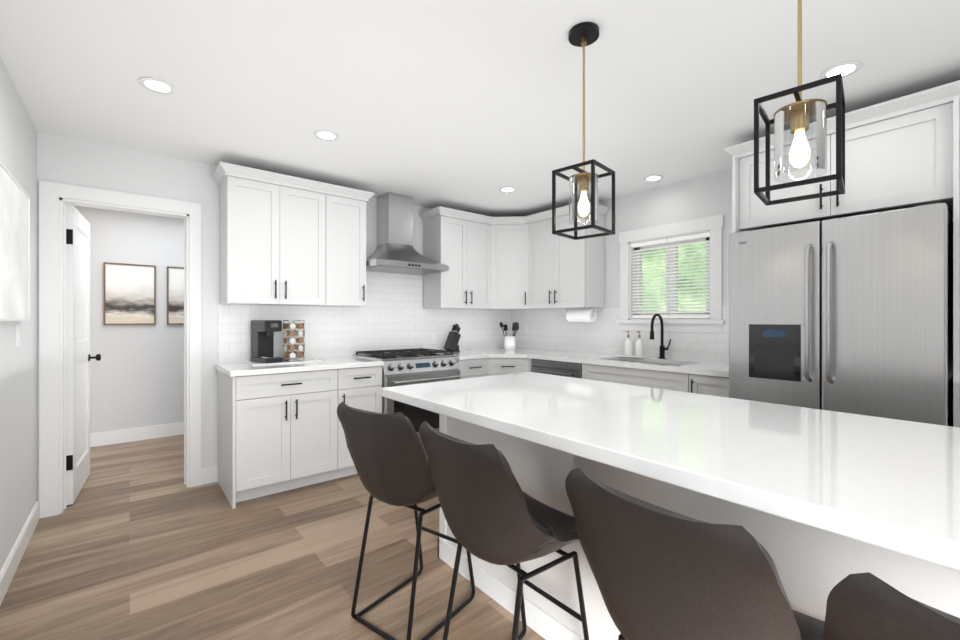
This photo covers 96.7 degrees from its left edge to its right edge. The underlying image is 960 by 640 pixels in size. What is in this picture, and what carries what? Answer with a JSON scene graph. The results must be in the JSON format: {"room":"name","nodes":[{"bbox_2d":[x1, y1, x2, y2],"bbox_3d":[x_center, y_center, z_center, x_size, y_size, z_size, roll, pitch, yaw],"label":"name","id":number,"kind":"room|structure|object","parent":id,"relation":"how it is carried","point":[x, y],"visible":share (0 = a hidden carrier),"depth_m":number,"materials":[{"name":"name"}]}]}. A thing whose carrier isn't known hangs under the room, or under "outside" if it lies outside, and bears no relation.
{"room":"kitchen","nodes":[
{"label":"kitchen","id":0,"kind":"room"},
{"bbox_2d":[0,56,36,570],"bbox_3d":[-0.816,0.030,0.190,0.120,2.440,6.370,0,0,-39],"label":"wall","id":1,"kind":"structure","parent":0,"point":[18,379],"depth_m":2.24,"materials":[{"name":"paint"}]},
{"bbox_2d":[0,161,29,320],"bbox_3d":[-2.092,-0.325,1.870,0.039,0.660,1.025,0,0,-39],"label":"canvas art","id":2,"kind":"object","parent":1,"relation":"attached to","point":[14,251],"visible":1,"depth_m":1.98},
{"bbox_2d":[16,324,20,346],"bbox_3d":[-2.399,0.080,2.219,0.010,0.120,0.075,0,0,-39],"label":"switch plate","id":3,"kind":"object","parent":1,"relation":"attached to","point":[18,335],"visible":0.93,"depth_m":2.21,"materials":[{"name":"white plastic"}]},
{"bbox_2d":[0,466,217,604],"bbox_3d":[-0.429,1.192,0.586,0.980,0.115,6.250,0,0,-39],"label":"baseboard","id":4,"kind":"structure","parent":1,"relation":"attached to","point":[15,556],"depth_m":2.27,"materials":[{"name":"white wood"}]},
{"bbox_2d":[73,205,183,433],"bbox_3d":[-2.975,0.030,4.984,5.830,2.440,0.120,0,0,-39],"label":"wall","id":5,"kind":"structure","parent":0,"point":[136,376],"depth_m":4.41,"materials":[{"name":"paint"}]},
{"bbox_2d":[104,262,155,324],"bbox_3d":[-3.591,-0.263,4.384,0.415,0.625,0.024,0,0,-39],"label":"picture","id":6,"kind":"object","parent":5,"relation":"attached to","point":[129,294],"visible":0.98,"depth_m":4.38,"materials":[{"name":"brown wood"}]},
{"bbox_2d":[90,422,183,446],"bbox_3d":[-2.932,1.185,4.933,5.590,0.130,0.014,0,0,-39],"label":"baseboard","id":7,"kind":"structure","parent":5,"relation":"attached to","point":[127,435],"depth_m":4.40,"materials":[{"name":"white wood"}]},
{"bbox_2d":[167,266,183,324],"bbox_3d":[-3.197,-0.263,4.708,0.415,0.625,0.024,0,0,-39],"label":"picture","id":8,"kind":"object","parent":5,"relation":"attached to","point":[175,295],"visible":0.4,"depth_m":4.62,"materials":[{"name":"brown wood"}]},
{"bbox_2d":[37,131,478,499],"bbox_3d":[-1.242,0.030,4.040,4.350,2.440,0.120,0,0,-39],"label":"wall","id":9,"kind":"structure","parent":0,"point":[67,160],"depth_m":3.17,"materials":[{"name":"paint"}]},
{"bbox_2d":[66,204,100,504],"bbox_3d":[-2.942,0.234,3.160,0.183,2.017,0.708,0,0,-39],"label":"door leaf","id":10,"kind":"structure","parent":9,"relation":"in","point":[78,357],"depth_m":3.04,"materials":[{"name":"white wood"}]},
{"bbox_2d":[39,180,200,518],"bbox_3d":[-2.490,0.185,3.015,0.860,2.130,0.156,0,0,-39],"label":"door frame","id":11,"kind":"structure","parent":9,"relation":"attached to","point":[55,198],"depth_m":2.76,"materials":[{"name":"white wood"}]},
{"bbox_2d":[212,162,374,306],"bbox_3d":[-1.490,-0.616,3.501,1.166,0.988,0.377,0,0,-39],"label":"upper cabinet","id":12,"kind":"object","parent":9,"relation":"attached to","point":[286,240],"visible":1,"depth_m":3.33,"materials":[{"name":"white wood"}]},
{"bbox_2d":[218,271,510,362],"bbox_3d":[-0.822,-0.058,4.301,3.130,0.985,0.008,0,0,-39],"label":"backsplash","id":13,"kind":"structure","parent":9,"relation":"attached to","point":[392,314],"depth_m":4.13,"materials":[{"name":"tile"}]},
{"bbox_2d":[430,333,435,343],"bbox_3d":[-0.499,0.193,4.558,0.075,0.115,0.006,0,0,-39],"label":"electrical outlet","id":14,"kind":"object","parent":13,"relation":"attached to","point":[432,337],"visible":1,"depth_m":4.55,"materials":[{"name":"white plastic"}]},
{"bbox_2d":[366,192,448,274],"bbox_3d":[-0.746,-0.827,4.043,0.750,0.722,0.501,0,0,-39],"label":"range hood","id":15,"kind":"object","parent":9,"relation":"attached to","point":[395,251],"visible":0.96,"depth_m":4.02,"materials":[{"name":"silver metal"}]},
{"bbox_2d":[423,206,490,309],"bbox_3d":[-0.207,-0.616,4.566,0.709,0.988,0.361,0,0,-39],"label":"upper cabinet","id":16,"kind":"object","parent":9,"relation":"attached to","point":[460,240],"depth_m":4.40,"materials":[{"name":"white wood"}]},
{"bbox_2d":[491,215,530,309],"bbox_3d":[0.338,-0.616,4.820,0.660,0.988,0.660,0,0,-39],"label":"upper cabinet","id":17,"kind":"object","parent":9,"relation":"attached to","point":[510,236],"depth_m":4.63,"materials":[{"name":"white wood"}]},
{"bbox_2d":[0,434,545,639],"bbox_3d":[-0.372,1.280,1.816,5.830,0.060,8.320,0,0,-39],"label":"floor","id":18,"kind":"structure","parent":0,"point":[138,540],"depth_m":2.15,"materials":[{"name":"brown wood"}]},
{"bbox_2d":[215,356,383,508],"bbox_3d":[-1.411,0.792,3.385,1.097,0.915,0.658,0,0,-39],"label":"base cabinet","id":19,"kind":"object","parent":18,"relation":"on","point":[280,428],"visible":0.88,"depth_m":3.07,"materials":[{"name":"white wood"}]},
{"bbox_2d":[244,358,320,365],"bbox_3d":[-1.577,0.331,3.409,0.490,0.008,0.330,0,0,-39],"label":"tray","id":20,"kind":"object","parent":19,"relation":"on","point":[253,363],"visible":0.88,"depth_m":3.30,"materials":[{"name":"white ceramic"}]},
{"bbox_2d":[250,320,282,362],"bbox_3d":[-1.678,0.164,3.352,0.270,0.325,0.132,0,0,39],"label":"coffee maker","id":21,"kind":"object","parent":20,"relation":"on","point":[262,341],"visible":1,"depth_m":3.32,"materials":[{"name":"black plastic"}]},
{"bbox_2d":[282,320,304,360],"bbox_3d":[-1.508,0.163,3.459,0.170,0.326,0.170,0,0,-39],"label":"pod carousel","id":22,"kind":"object","parent":20,"relation":"on","point":[294,346],"visible":0.96,"depth_m":3.41,"materials":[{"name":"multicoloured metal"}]},
{"bbox_2d":[352,348,459,459],"bbox_3d":[-0.666,0.771,3.949,0.768,0.957,0.732,0,0,-39],"label":"range","id":23,"kind":"object","parent":18,"relation":"on","point":[401,367],"visible":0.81,"depth_m":3.70,"materials":[{"name":"silver metal"}]},
{"bbox_2d":[337,402,474,639],"bbox_3d":[-0.279,0.791,1.817,0.554,0.916,0.505,0,0,-39],"label":"stool","id":24,"kind":"object","parent":18,"relation":"on","point":[389,458],"visible":0.75,"depth_m":1.62,"materials":[{"name":"brown leather"}]},
{"bbox_2d":[457,355,486,378],"bbox_3d":[-0.228,0.812,4.358,0.424,0.876,0.657,0,0,-39],"label":"base cabinet","id":25,"kind":"object","parent":18,"relation":"on","point":[469,368],"depth_m":4.11,"materials":[{"name":"white wood"}]},
{"bbox_2d":[419,421,588,639],"bbox_3d":[0.102,0.791,1.417,0.505,0.916,0.481,0,0,-39],"label":"stool","id":26,"kind":"object","parent":18,"relation":"on","point":[493,513],"visible":0.98,"depth_m":1.23,"materials":[{"name":"brown leather"}]},
{"bbox_2d":[487,355,530,375],"bbox_3d":[0.314,0.812,4.620,0.950,0.876,0.940,0,0,-39],"label":"base cabinet","id":27,"kind":"object","parent":18,"relation":"on","point":[494,366],"depth_m":4.22,"materials":[{"name":"white wood"}]},
{"bbox_2d":[531,359,594,379],"bbox_3d":[0.930,0.812,4.123,0.628,0.876,0.710,0,0,-39],"label":"dishwasher","id":28,"kind":"object","parent":18,"relation":"on","point":[544,366],"depth_m":3.83,"materials":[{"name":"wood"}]},
{"bbox_2d":[565,468,824,639],"bbox_3d":[0.504,0.791,0.964,0.513,0.916,0.481,0,0,-39],"label":"stool","id":29,"kind":"object","parent":18,"relation":"on","point":[659,573],"visible":1,"depth_m":0.77,"materials":[{"name":"brown leather"}]},
{"bbox_2d":[435,412,959,639],"bbox_3d":[0.996,0.810,1.344,0.730,0.879,2.952,0,0,-39],"label":"kitchen island","id":30,"kind":"object","parent":18,"relation":"on","point":[808,563],"depth_m":1.45,"materials":[{"name":"white wood"}]},
{"bbox_2d":[381,372,959,575],"bbox_3d":[0.866,0.349,1.229,1.020,0.042,3.000,0,0,-39],"label":"island countertop","id":31,"kind":"structure","parent":30,"relation":"on","point":[892,486],"depth_m":1.12,"materials":[{"name":"white stone"}]},
{"bbox_2d":[675,371,728,397],"bbox_3d":[1.778,0.812,3.097,0.620,0.876,0.360,0,0,-39],"label":"base cabinet","id":32,"kind":"object","parent":18,"relation":"on","point":[700,377],"depth_m":2.92,"materials":[{"name":"white wood"}]},
{"bbox_2d":[471,347,728,378],"bbox_3d":[0.906,0.353,3.931,0.909,0.038,2.756,0,0,-39],"label":"countertop","id":33,"kind":"structure","parent":32,"relation":"on","point":[685,367],"depth_m":3.62,"materials":[{"name":"white stone"}]},
{"bbox_2d":[500,322,518,349],"bbox_3d":[0.344,0.178,4.838,0.240,0.314,0.124,0,0,-39],"label":"utensil crock","id":34,"kind":"object","parent":33,"relation":"on","point":[509,342],"visible":1,"depth_m":4.80,"materials":[{"name":"white ceramic"}]},
{"bbox_2d":[616,331,650,357],"bbox_3d":[1.394,0.217,3.888,0.150,0.234,0.260,0,0,-39],"label":"soap tray","id":35,"kind":"object","parent":33,"relation":"on","point":[638,348],"visible":0.98,"depth_m":3.85,"materials":[{"name":"white ceramic"}]},
{"bbox_2d":[650,314,670,358],"bbox_3d":[1.540,0.140,3.648,0.219,0.390,0.106,0,0,-39],"label":"faucet","id":36,"kind":"object","parent":33,"relation":"on","point":[663,348],"visible":1,"depth_m":3.70,"materials":[{"name":"black metal"}]},
{"bbox_2d":[729,202,952,426],"bbox_3d":[2.072,0.357,2.476,0.854,1.785,0.896,0,0,-39],"label":"fridge","id":37,"kind":"object","parent":18,"relation":"on","point":[852,314],"visible":0.58,"depth_m":2.16,"materials":[{"name":"silver metal"}]},
{"bbox_2d":[724,80,959,427],"bbox_3d":[2.370,0.070,2.321,0.690,2.360,1.682,0,0,-39],"label":"wall cabinet","id":38,"kind":"object","parent":18,"relation":"on","point":[903,152],"visible":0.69,"depth_m":2.22,"materials":[{"name":"white wood"}]},
{"bbox_2d":[823,572,959,639],"bbox_3d":[0.794,0.791,0.575,0.505,0.916,0.481,0,0,-39],"label":"stool","id":39,"kind":"object","parent":18,"relation":"on","point":[865,606],"visible":1,"depth_m":0.55,"materials":[{"name":"brown leather"}]},
{"bbox_2d":[447,351,482,358],"bbox_3d":[-0.255,0.353,4.343,0.363,0.038,0.646,0,0,-39],"label":"countertop","id":40,"kind":"structure","parent":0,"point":[462,354],"depth_m":4.14,"materials":[{"name":"white stone"}]},
{"bbox_2d":[443,324,460,351],"bbox_3d":[-0.292,0.188,4.503,0.100,0.300,0.186,0,0,43],"label":"knife block","id":41,"kind":"object","parent":40,"relation":"on","point":[452,340],"visible":0.96,"depth_m":4.48,"materials":[{"name":"black plastic"}]},
{"bbox_2d":[0,0,959,216],"bbox_3d":[-0.372,-1.230,1.816,5.830,0.080,8.320,0,0,-39],"label":"ceiling","id":42,"kind":"structure","parent":0,"point":[473,106],"depth_m":2.11,"materials":[{"name":"paint"}]},
{"bbox_2d":[138,77,175,94],"bbox_3d":[-1.635,-1.186,2.164,0.156,0.006,0.156,0,0,-39],"label":"recessed light","id":43,"kind":"object","parent":42,"relation":"in","point":[156,85],"visible":1,"depth_m":2.16,"materials":[{"name":"white plastic"}]},
{"bbox_2d":[314,130,338,140],"bbox_3d":[-0.988,-1.186,2.747,0.156,0.006,0.156,0,0,-39],"label":"recessed light","id":44,"kind":"object","parent":42,"relation":"in","point":[325,135],"visible":1,"depth_m":2.74,"materials":[{"name":"white plastic"}]},
{"bbox_2d":[499,187,515,191],"bbox_3d":[0.253,-1.186,3.883,0.156,0.006,0.156,0,0,-39],"label":"recessed light","id":45,"kind":"object","parent":42,"relation":"in","point":[507,189],"visible":0.96,"depth_m":3.88,"materials":[{"name":"white plastic"}]},
{"bbox_2d":[552,22,614,239],"bbox_3d":[0.429,-0.772,1.763,0.187,0.834,0.187,0,0,43],"label":"pendant light","id":46,"kind":"object","parent":42,"relation":"hanging from","point":[583,34],"visible":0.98,"depth_m":1.75,"materials":[{"name":"black metal"}]},
{"bbox_2d":[643,175,662,181],"bbox_3d":[1.452,-1.186,3.574,0.156,0.006,0.156,0,0,-39],"label":"recessed light","id":47,"kind":"object","parent":42,"relation":"in","point":[651,178],"visible":0.98,"depth_m":3.58,"materials":[{"name":"white plastic"}]},
{"bbox_2d":[754,0,844,205],"bbox_3d":[0.895,-0.772,1.195,0.187,0.834,0.187,0,0,43],"label":"pendant light","id":48,"kind":"object","parent":42,"relation":"hanging from","point":[798,113],"visible":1,"depth_m":1.18,"materials":[{"name":"black metal"}]},
{"bbox_2d":[820,61,862,78],"bbox_3d":[1.720,-1.186,2.034,0.156,0.006,0.156,0,0,-39],"label":"recessed light","id":49,"kind":"object","parent":42,"relation":"in","point":[848,68],"visible":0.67,"depth_m":2.02,"materials":[{"name":"white plastic"}]},
{"bbox_2d":[595,367,674,390],"bbox_3d":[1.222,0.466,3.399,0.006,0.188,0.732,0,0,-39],"label":"base cabinet","id":50,"kind":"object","parent":0,"relation":"attached to","point":[622,375],"depth_m":3.30,"materials":[{"name":"white wood"}]},
{"bbox_2d":[599,169,952,307],"bbox_3d":[2.453,0.030,2.875,0.120,2.440,6.370,0,0,-39],"label":"wall","id":51,"kind":"structure","parent":0,"point":[709,195],"depth_m":3.75,"materials":[{"name":"paint"}]},
{"bbox_2d":[531,202,606,309],"bbox_3d":[0.849,-0.616,4.432,0.362,0.988,0.792,0,0,-39],"label":"upper cabinet","id":52,"kind":"object","parent":51,"relation":"attached to","point":[531,262],"depth_m":4.23,"materials":[{"name":"white wood"}]},
{"bbox_2d":[565,307,596,321],"bbox_3d":[0.999,-0.051,4.250,0.124,0.140,0.360,0,0,-39],"label":"paper towel holder","id":53,"kind":"object","parent":52,"relation":"attached to","point":[584,315],"visible":1,"depth_m":4.18,"materials":[{"name":"white paper"}]},
{"bbox_2d":[511,305,728,361],"bbox_3d":[1.256,0.117,4.230,0.008,0.477,2.742,0,0,-39],"label":"backsplash","id":54,"kind":"structure","parent":51,"relation":"attached to","point":[555,329],"depth_m":4.24,"materials":[{"name":"tile"}]},
{"bbox_2d":[617,214,724,332],"bbox_3d":[1.677,-0.370,3.784,0.165,0.940,0.950,0,0,-39],"label":"window unit","id":55,"kind":"structure","parent":51,"relation":"in","point":[672,308],"depth_m":3.75,"materials":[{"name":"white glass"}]},
{"label":"outside","id":56,"kind":"structure","parent":0,"visible":0},
{"bbox_2d":[642,242,705,310],"bbox_3d":[3.010,-1.500,5.108,3.477,6.500,10.074,0,0,-39],"label":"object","id":57,"kind":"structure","parent":56,"point":[678,276],"depth_m":5.45,"materials":[{"name":"green plant"}]}
]}

